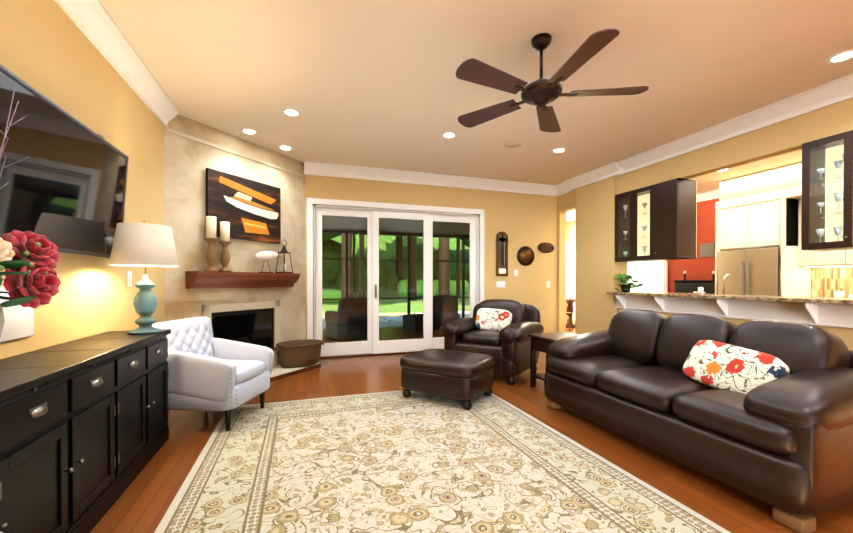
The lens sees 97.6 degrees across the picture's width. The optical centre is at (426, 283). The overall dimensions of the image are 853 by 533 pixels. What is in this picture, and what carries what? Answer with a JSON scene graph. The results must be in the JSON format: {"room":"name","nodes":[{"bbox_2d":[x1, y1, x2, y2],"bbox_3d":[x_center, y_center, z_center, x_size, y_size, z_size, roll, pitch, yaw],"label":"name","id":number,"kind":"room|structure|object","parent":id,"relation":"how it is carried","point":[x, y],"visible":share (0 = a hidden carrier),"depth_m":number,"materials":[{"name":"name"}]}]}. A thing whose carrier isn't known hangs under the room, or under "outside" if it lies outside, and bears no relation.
{"room":"living room","nodes":[
{"label":"living room","id":0,"kind":"room"},
{"bbox_2d":[0,0,164,358],"bbox_3d":[-1.956,-0.312,1.263,0.150,3.050,8.830,0,0,-19],"label":"wall","id":1,"kind":"structure","parent":0,"point":[49,50],"depth_m":2.53,"materials":[{"name":"paint"}]},
{"bbox_2d":[0,64,128,257],"bbox_3d":[-2.119,-0.584,2.193,0.091,0.802,1.300,4,-1,-19],"label":"tv","id":2,"kind":"object","parent":1,"relation":"attached to","point":[63,190],"visible":0.81,"depth_m":2.04,"materials":[{"name":"grey"}]},
{"bbox_2d":[0,271,131,341],"bbox_3d":[-2.332,0.085,2.643,0.014,0.380,1.940,0,0,-19],"label":"switch plates","id":3,"kind":"object","parent":1,"relation":"attached to","point":[19,322],"visible":0.52,"depth_m":1.89,"materials":[{"name":"white plastic"}]},
{"bbox_2d":[54,0,178,125],"bbox_3d":[-1.595,-1.747,0.627,0.135,0.172,7.110,0,0,-19],"label":"crown molding","id":4,"kind":"structure","parent":1,"relation":"attached to","point":[95,24],"depth_m":2.82,"materials":[{"name":"white"}]},
{"bbox_2d":[164,114,305,364],"bbox_3d":[-2.331,-0.334,4.877,1.440,3.050,1.440,0,0,-19],"label":"wall","id":5,"kind":"structure","parent":0,"point":[187,162],"depth_m":4.54,"materials":[{"name":"paint"}]},
{"bbox_2d":[166,128,304,364],"bbox_3d":[-2.315,-0.262,4.870,0.035,2.815,2.000,0,0,26],"label":"surround","id":6,"kind":"object","parent":5,"relation":"attached to","point":[257,323],"visible":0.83,"depth_m":4.84,"materials":[{"name":"beige"}]},
{"bbox_2d":[186,271,299,288],"bbox_3d":[-2.255,-0.046,4.774,0.230,0.195,1.480,0,0,26],"label":"mantel shelf","id":7,"kind":"object","parent":5,"relation":"attached to","point":[203,279],"visible":1,"depth_m":4.55,"materials":[{"name":"brown wood"}]},
{"bbox_2d":[204,216,231,271],"bbox_3d":[-2.444,-0.458,4.379,0.148,0.633,0.321,0,0,26],"label":"candlesticks","id":8,"kind":"object","parent":7,"relation":"on","point":[211,239],"visible":0.98,"depth_m":4.30,"materials":[{"name":"brown wood"}]},
{"bbox_2d":[255,251,280,272],"bbox_3d":[-2.120,-0.295,5.032,0.110,0.299,0.443,0,0,26],"label":"bird figurine","id":9,"kind":"object","parent":7,"relation":"on","point":[265,255],"visible":1,"depth_m":4.94,"materials":[{"name":"beige ceramic"}]},
{"bbox_2d":[275,239,292,272],"bbox_3d":[-2.006,-0.385,5.262,0.170,0.477,0.170,0,0,26],"label":"lantern","id":10,"kind":"object","parent":7,"relation":"on","point":[284,251],"visible":0.96,"depth_m":5.24,"materials":[{"name":"brown metal"}]},
{"bbox_2d":[206,168,280,243],"bbox_3d":[-2.321,-0.959,4.823,0.043,0.784,1.064,0,0,26],"label":"framed picture","id":11,"kind":"object","parent":5,"relation":"attached to","point":[248,209],"visible":0.96,"depth_m":4.77,"materials":[{"name":"fabric"}]},
{"bbox_2d":[305,175,556,338],"bbox_3d":[-0.305,-0.344,6.396,6.250,3.050,0.150,0,0,-19],"label":"wall","id":12,"kind":"structure","parent":0,"point":[520,220],"depth_m":6.88,"materials":[{"name":"paint"}]},
{"bbox_2d":[307,198,483,358],"bbox_3d":[-0.428,-0.079,6.341,3.060,2.520,0.180,0,0,-19],"label":"door frame","id":13,"kind":"structure","parent":12,"relation":"attached to","point":[372,345],"depth_m":6.19,"materials":[{"name":"white wood"}]},
{"bbox_2d":[304,161,553,195],"bbox_3d":[0.267,-1.783,6.430,4.520,0.172,0.135,0,0,-19],"label":"crown molding","id":14,"kind":"structure","parent":12,"relation":"attached to","point":[310,167],"depth_m":6.31,"materials":[{"name":"white wood"}]},
{"bbox_2d":[496,231,507,275],"bbox_3d":[1.388,-0.552,6.867,0.240,0.820,0.031,0,0,-19],"label":"wall sconce","id":15,"kind":"object","parent":12,"relation":"attached to","point":[502,253],"visible":0.98,"depth_m":6.85,"materials":[{"name":"brown metal"}]},
{"bbox_2d":[496,242,553,287],"bbox_3d":[1.882,-0.363,7.032,1.260,0.870,0.035,0,0,-19],"label":"plaques","id":16,"kind":"object","parent":12,"relation":"attached to","point":[525,256],"visible":1,"depth_m":7.02,"materials":[{"name":"brown metal"}]},
{"bbox_2d":[90,321,852,532],"bbox_3d":[1.947,1.244,4.415,9.850,0.100,12.600,0,0,-19],"label":"floor","id":17,"kind":"structure","parent":0,"point":[142,503],"depth_m":2.67,"materials":[{"name":"brown wood"}]},
{"bbox_2d":[0,329,170,532],"bbox_3d":[-1.890,0.783,2.010,0.424,0.851,1.780,0,0,-19],"label":"sideboard","id":18,"kind":"object","parent":17,"relation":"on","point":[84,432],"visible":1,"depth_m":1.76,"materials":[{"name":"black wood"}]},
{"bbox_2d":[0,85,60,337],"bbox_3d":[-1.696,-0.208,1.405,0.418,1.142,0.396,0,0,-19],"label":"flower arrangement","id":19,"kind":"object","parent":18,"relation":"on","point":[29,260],"visible":1,"depth_m":1.49,"materials":[{"name":"red"}]},
{"bbox_2d":[109,220,178,334],"bbox_3d":[-2.040,-0.054,2.708,0.406,0.817,0.406,0,0,-19],"label":"table lamp","id":20,"kind":"object","parent":18,"relation":"on","point":[145,244],"visible":1,"depth_m":2.61,"materials":[{"name":"teal"}]},
{"bbox_2d":[152,316,273,430],"bbox_3d":[-1.892,0.758,3.321,0.773,0.888,0.719,0,0,4],"label":"armchair","id":21,"kind":"object","parent":17,"relation":"on","point":[208,371],"visible":0.88,"depth_m":3.07,"materials":[{"name":"white fabric"}]},
{"bbox_2d":[270,358,320,381],"bbox_3d":[-2.088,1.168,4.765,0.543,0.047,2.319,0,0,26],"label":"hearth","id":22,"kind":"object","parent":17,"relation":"on","point":[279,371],"depth_m":4.93,"materials":[{"name":"beige stone"}]},
{"bbox_2d":[274,339,323,367],"bbox_3d":[-1.785,0.985,5.269,0.710,0.317,0.508,0,0,-39],"label":"wicker basket","id":23,"kind":"object","parent":22,"relation":"on","point":[298,353],"visible":1,"depth_m":5.08,"materials":[{"name":"brown wicker"}]},
{"bbox_2d":[154,390,730,532],"bbox_3d":[-0.080,1.201,2.267,2.640,0.012,3.700,0,0,-19],"label":"rug","id":24,"kind":"object","parent":17,"relation":"on","point":[395,462],"visible":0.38,"depth_m":2.30,"materials":[{"name":"beige fabric"}]},
{"bbox_2d":[400,349,494,409],"bbox_3d":[0.223,0.962,3.939,0.880,0.445,0.680,0,0,32],"label":"leather ottoman","id":25,"kind":"object","parent":24,"relation":"on","point":[466,377],"visible":1,"depth_m":3.68,"materials":[{"name":"black leather"}]},
{"bbox_2d":[440,299,543,384],"bbox_3d":[0.889,0.704,4.990,1.120,0.972,1.017,0,0,34],"label":"leather armchair","id":26,"kind":"object","parent":17,"relation":"on","point":[499,330],"visible":0.79,"depth_m":4.76,"materials":[{"name":"black leather"}]},
{"bbox_2d":[528,332,578,386],"bbox_3d":[1.521,0.890,4.185,0.542,0.610,0.540,0,0,-19],"label":"end table","id":27,"kind":"object","parent":17,"relation":"on","point":[541,342],"visible":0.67,"depth_m":4.27,"materials":[{"name":"brown wood"}]},
{"bbox_2d":[566,292,572,331],"bbox_3d":[3.398,0.678,9.277,0.424,0.974,0.422,0,0,31],"label":"dining chair","id":28,"kind":"object","parent":17,"relation":"on","point":[569,313],"visible":0.46,"depth_m":9.32,"materials":[{"name":"brown wood"}]},
{"bbox_2d":[566,298,574,327],"bbox_3d":[3.870,0.778,10.069,1.240,0.760,1.240,0,0,-19],"label":"dining table","id":29,"kind":"object","parent":17,"relation":"on","point":[570,307],"visible":0.4,"depth_m":10.00,"materials":[{"name":"brown wood"}]},
{"bbox_2d":[673,271,714,293],"bbox_3d":[5.457,0.441,7.541,0.500,1.465,0.980,0,0,-19],"label":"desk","id":30,"kind":"object","parent":17,"relation":"on","point":[688,286],"visible":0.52,"depth_m":7.58,"materials":[{"name":"black wood"}]},
{"bbox_2d":[544,309,852,532],"bbox_3d":[1.952,0.722,2.884,1.086,0.963,2.080,0,0,-19],"label":"leather sofa","id":31,"kind":"object","parent":17,"relation":"on","point":[761,410],"visible":1,"depth_m":2.28,"materials":[{"name":"brown leather"}]},
{"bbox_2d":[718,247,779,295],"bbox_3d":[5.699,0.291,6.398,0.770,1.740,0.900,0,0,-19],"label":"fridge","id":32,"kind":"object","parent":17,"relation":"on","point":[753,271],"visible":0.4,"depth_m":6.22,"materials":[{"name":"grey metal"}]},
{"bbox_2d":[99,0,852,221],"bbox_3d":[1.947,-1.906,4.395,9.850,0.100,12.600,0,0,-19],"label":"ceiling","id":33,"kind":"structure","parent":0,"point":[373,83],"depth_m":3.23,"materials":[{"name":"beige paint"}]},
{"bbox_2d":[240,128,257,134],"bbox_3d":[-2.151,-1.851,4.525,0.187,0.012,0.207,0,0,-19],"label":"recessed light","id":34,"kind":"object","parent":33,"relation":"in","point":[248,131],"depth_m":4.53,"materials":[{"name":"white"}]},
{"bbox_2d":[278,145,292,150],"bbox_3d":[-1.918,-1.855,5.080,0.180,0.012,0.208,0,0,-19],"label":"recessed light","id":35,"kind":"object","parent":33,"relation":"in","point":[283,147],"depth_m":5.08,"materials":[{"name":"white"}]},
{"bbox_2d":[282,108,300,116],"bbox_3d":[-1.453,-1.848,4.016,0.183,0.012,0.206,0,0,-19],"label":"recessed light","id":36,"kind":"object","parent":33,"relation":"in","point":[290,112],"depth_m":4.02,"materials":[{"name":"white"}]},
{"bbox_2d":[441,132,456,138],"bbox_3d":[0.276,-1.852,4.641,0.189,0.012,0.205,0,0,-19],"label":"recessed light","id":37,"kind":"object","parent":33,"relation":"in","point":[448,135],"depth_m":4.65,"materials":[{"name":"white"}]},
{"bbox_2d":[504,141,521,147],"bbox_3d":[1.145,-1.854,4.950,0.233,0.012,0.240,0,0,-19],"label":"recessed light","id":38,"kind":"object","parent":33,"relation":"in","point":[511,144],"depth_m":4.95,"materials":[{"name":"white"}]},
{"bbox_2d":[455,29,648,131],"bbox_3d":[0.860,-1.590,2.778,1.446,0.513,1.429,0,0,-19],"label":"ceiling fan","id":39,"kind":"object","parent":33,"relation":"hanging from","point":[541,92],"visible":1,"depth_m":2.71,"materials":[{"name":"brown wood"}]},
{"bbox_2d":[552,148,565,152],"bbox_3d":[1.838,-1.855,5.180,0.197,0.012,0.185,0,0,-19],"label":"recessed light","id":40,"kind":"object","parent":33,"relation":"in","point":[558,150],"depth_m":5.19,"materials":[{"name":"white"}]},
{"bbox_2d":[566,250,574,258],"bbox_3d":[3.870,-1.292,10.056,0.400,1.200,0.394,0,0,-19],"label":"pendant lamp","id":41,"kind":"object","parent":33,"relation":"hanging from","point":[570,254],"visible":0.79,"depth_m":9.95,"materials":[{"name":"white metal"}]},
{"bbox_2d":[825,49,852,63],"bbox_3d":[3.366,-1.842,3.027,0.206,0.012,0.179,0,0,-19],"label":"recessed light","id":42,"kind":"object","parent":33,"relation":"in","point":[844,56],"depth_m":3.03,"materials":[{"name":"white"}]},
{"bbox_2d":[566,222,568,320],"bbox_3d":[2.974,-0.374,11.159,3.000,3.050,0.150,0,0,-19],"label":"wall","id":43,"kind":"structure","parent":0,"point":[567,232],"depth_m":11.54,"materials":[{"name":"paint"}]},
{"bbox_2d":[566,243,569,297],"bbox_3d":[3.361,-0.399,11.183,3.370,1.720,0.050,0,0,-19],"label":"window","id":44,"kind":"structure","parent":43,"relation":"attached to","point":[567,271],"depth_m":11.53,"materials":[{"name":"white glass"}]},
{"bbox_2d":[575,176,626,333],"bbox_3d":[2.937,-0.344,6.325,0.270,3.050,0.870,0,0,-19],"label":"wall","id":45,"kind":"structure","parent":0,"point":[598,268],"depth_m":6.23,"materials":[{"name":"paint"}]},
{"bbox_2d":[554,73,852,195],"bbox_3d":[3.806,-1.763,3.190,0.195,0.172,8.530,0,0,-19],"label":"crown molding","id":46,"kind":"structure","parent":45,"relation":"attached to","point":[838,90],"depth_m":4.27,"materials":[{"name":"white"}]},
{"bbox_2d":[569,198,718,321],"bbox_3d":[6.373,-0.341,5.972,0.160,3.050,12.150,0,0,-19],"label":"wall","id":47,"kind":"structure","parent":0,"point":[700,268],"depth_m":7.81,"materials":[{"name":"red"}]},
{"bbox_2d":[700,243,714,256],"bbox_3d":[5.723,-0.687,7.613,0.023,0.280,0.280,0,0,-19],"label":"wall art","id":48,"kind":"object","parent":47,"relation":"attached to","point":[707,249],"visible":0.96,"depth_m":7.59,"materials":[{"name":"grey"}]},
{"bbox_2d":[697,188,718,201],"bbox_3d":[5.664,-1.791,7.644,0.135,0.172,1.310,0,0,-19],"label":"crown molding","id":49,"kind":"structure","parent":47,"relation":"attached to","point":[714,193],"depth_m":7.54,"materials":[{"name":"white"}]},
{"bbox_2d":[715,197,746,252],"bbox_3d":[5.661,-1.041,6.646,0.678,0.880,0.510,0,0,-19],"label":"upper cabinet","id":50,"kind":"object","parent":47,"relation":"attached to","point":[731,214],"depth_m":6.55,"materials":[{"name":"beige wood"}]},
{"bbox_2d":[747,189,798,248],"bbox_3d":[5.824,-1.038,6.162,0.678,0.880,0.510,0,0,-19],"label":"upper cabinet","id":51,"kind":"object","parent":47,"relation":"attached to","point":[759,209],"depth_m":5.95,"materials":[{"name":"beige wood"}]},
{"bbox_2d":[795,189,852,268],"bbox_3d":[6.139,-0.870,5.712,0.368,1.210,0.547,0,0,-19],"label":"upper cabinet","id":52,"kind":"object","parent":47,"relation":"attached to","point":[804,259],"depth_m":5.72,"materials":[{"name":"beige wood"}]},
{"bbox_2d":[843,249,852,264],"bbox_3d":[6.313,-0.866,5.194,0.368,1.210,0.546,0,0,-19],"label":"upper cabinet","id":53,"kind":"object","parent":47,"relation":"attached to","point":[847,254],"depth_m":5.37,"materials":[{"name":"beige"}]},
{"bbox_2d":[557,98,852,350],"bbox_3d":[3.969,-0.324,3.254,0.150,3.050,8.530,0,0,-19],"label":"wall","id":54,"kind":"structure","parent":0,"point":[788,136],"depth_m":4.32,"materials":[{"name":"paint"}]},
{"bbox_2d":[615,178,696,261],"bbox_3d":[3.278,-0.868,5.433,0.389,1.050,1.028,0,0,-19],"label":"upper cabinet","id":55,"kind":"object","parent":54,"relation":"attached to","point":[656,222],"visible":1,"depth_m":5.15,"materials":[{"name":"brown wood"}]},
{"bbox_2d":[606,291,852,327],"bbox_3d":[3.996,0.667,3.871,1.010,1.060,4.470,0,0,-19],"label":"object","id":56,"kind":"structure","parent":54,"relation":"attached to","point":[830,311],"depth_m":4.10,"materials":[{"name":"stone"}]},
{"bbox_2d":[614,273,642,291],"bbox_3d":[3.058,-0.023,5.693,0.368,0.292,0.429,0,0,-19],"label":"pothos plant","id":57,"kind":"object","parent":56,"relation":"on","point":[625,287],"visible":1,"depth_m":5.64,"materials":[{"name":"green plant"}]},
{"bbox_2d":[698,287,703,293],"bbox_3d":[3.579,0.086,4.872,0.058,0.086,0.060,0,0,-19],"label":"jar","id":58,"kind":"object","parent":56,"relation":"on","point":[700,290],"visible":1,"depth_m":4.85,"materials":[{"name":"white ceramic"}]},
{"bbox_2d":[723,274,733,293],"bbox_3d":[3.956,0.070,4.893,0.217,0.402,0.050,0,0,-19],"label":"kitchen faucet","id":59,"kind":"object","parent":56,"relation":"on","point":[726,275],"visible":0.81,"depth_m":4.87,"materials":[{"name":"silver metal"}]},
{"bbox_2d":[801,130,852,250],"bbox_3d":[3.989,-0.855,3.362,0.360,1.050,0.792,0,0,-19],"label":"upper cabinet","id":60,"kind":"object","parent":54,"relation":"attached to","point":[827,196],"visible":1,"depth_m":3.49,"materials":[{"name":"brown wood"}]},
{"bbox_2d":[719,161,801,200],"bbox_3d":[6.302,-1.664,4.858,0.600,0.390,4.300,0,0,-19],"label":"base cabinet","id":61,"kind":"object","parent":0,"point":[786,176],"depth_m":6.13,"materials":[{"name":"beige"}]},
{"bbox_3d":[4.523,-0.355,8.198,1.950,3.050,0.150,0,0,-19],"label":"wall","id":62,"kind":"structure","parent":0,"visible":0},
{"bbox_2d":[627,260,667,291],"bbox_3d":[4.752,-0.430,8.190,1.420,1.440,0.110,0,0,-19],"label":"window blinds","id":63,"kind":"object","parent":62,"relation":"attached to","point":[649,275],"visible":0.25,"depth_m":8.27,"materials":[{"name":"white"}]},
{"label":"outside","id":64,"kind":"structure","parent":0,"visible":0},
{"bbox_2d":[322,234,468,288],"bbox_3d":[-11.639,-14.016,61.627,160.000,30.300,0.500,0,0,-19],"label":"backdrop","id":65,"kind":"structure","parent":64,"point":[388,245],"depth_m":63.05,"materials":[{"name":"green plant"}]},
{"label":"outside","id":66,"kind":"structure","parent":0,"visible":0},
{"bbox_2d":[322,291,468,314],"bbox_3d":[-15.108,0.978,72.045,140.000,0.180,133.720,0,0,-19],"label":"lawn","id":67,"kind":"structure","parent":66,"point":[396,306],"depth_m":21.74,"materials":[{"name":"green plant"}]},
{"bbox_2d":[322,311,468,328],"bbox_3d":[-1.857,1.230,10.632,12.000,0.090,8.850,0,0,-19],"label":"porch","id":68,"kind":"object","parent":67,"relation":"on","point":[384,317],"depth_m":13.12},
{"bbox_2d":[325,297,366,341],"bbox_3d":[-1.650,0.738,7.859,0.780,0.929,0.797,0,0,-39],"label":"wicker chair","id":69,"kind":"object","parent":68,"relation":"on","point":[349,334],"depth_m":7.55,"materials":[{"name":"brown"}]},
{"bbox_2d":[322,215,469,317],"bbox_3d":[-1.519,-0.186,8.363,7.200,2.770,4.350,0,0,-19],"label":"frame","id":70,"kind":"object","parent":68,"relation":"on","point":[399,223],"depth_m":10.08,"materials":[{"name":"black metal"}]},
{"bbox_2d":[403,314,434,332],"bbox_3d":[-0.192,0.983,9.286,0.600,0.420,0.600,0,0,-34],"label":"table","id":71,"kind":"object","parent":68,"relation":"on","point":[412,321],"depth_m":9.00,"materials":[{"name":"black"}]},
{"bbox_2d":[433,295,459,328],"bbox_3d":[0.517,0.730,9.830,0.700,0.880,0.720,0,0,11],"label":"porch chair","id":72,"kind":"object","parent":68,"relation":"on","point":[443,313],"depth_m":9.48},
{"bbox_2d":[322,280,468,302],"bbox_3d":[-1.431,0.426,31.029,2.136,1.600,20.098,0,0,32],"label":"hedge","id":73,"kind":"object","parent":67,"relation":"on","point":[401,289],"depth_m":30.53,"materials":[{"name":"green plant"}]},
{"bbox_2d":[322,233,469,300],"bbox_3d":[-8.499,-8.495,34.353,60.307,24.560,49.111,0,0,-19],"label":"trees","id":74,"kind":"object","parent":67,"relation":"on","point":[401,268],"depth_m":44.40,"materials":[{"name":"green plant"}]}
]}

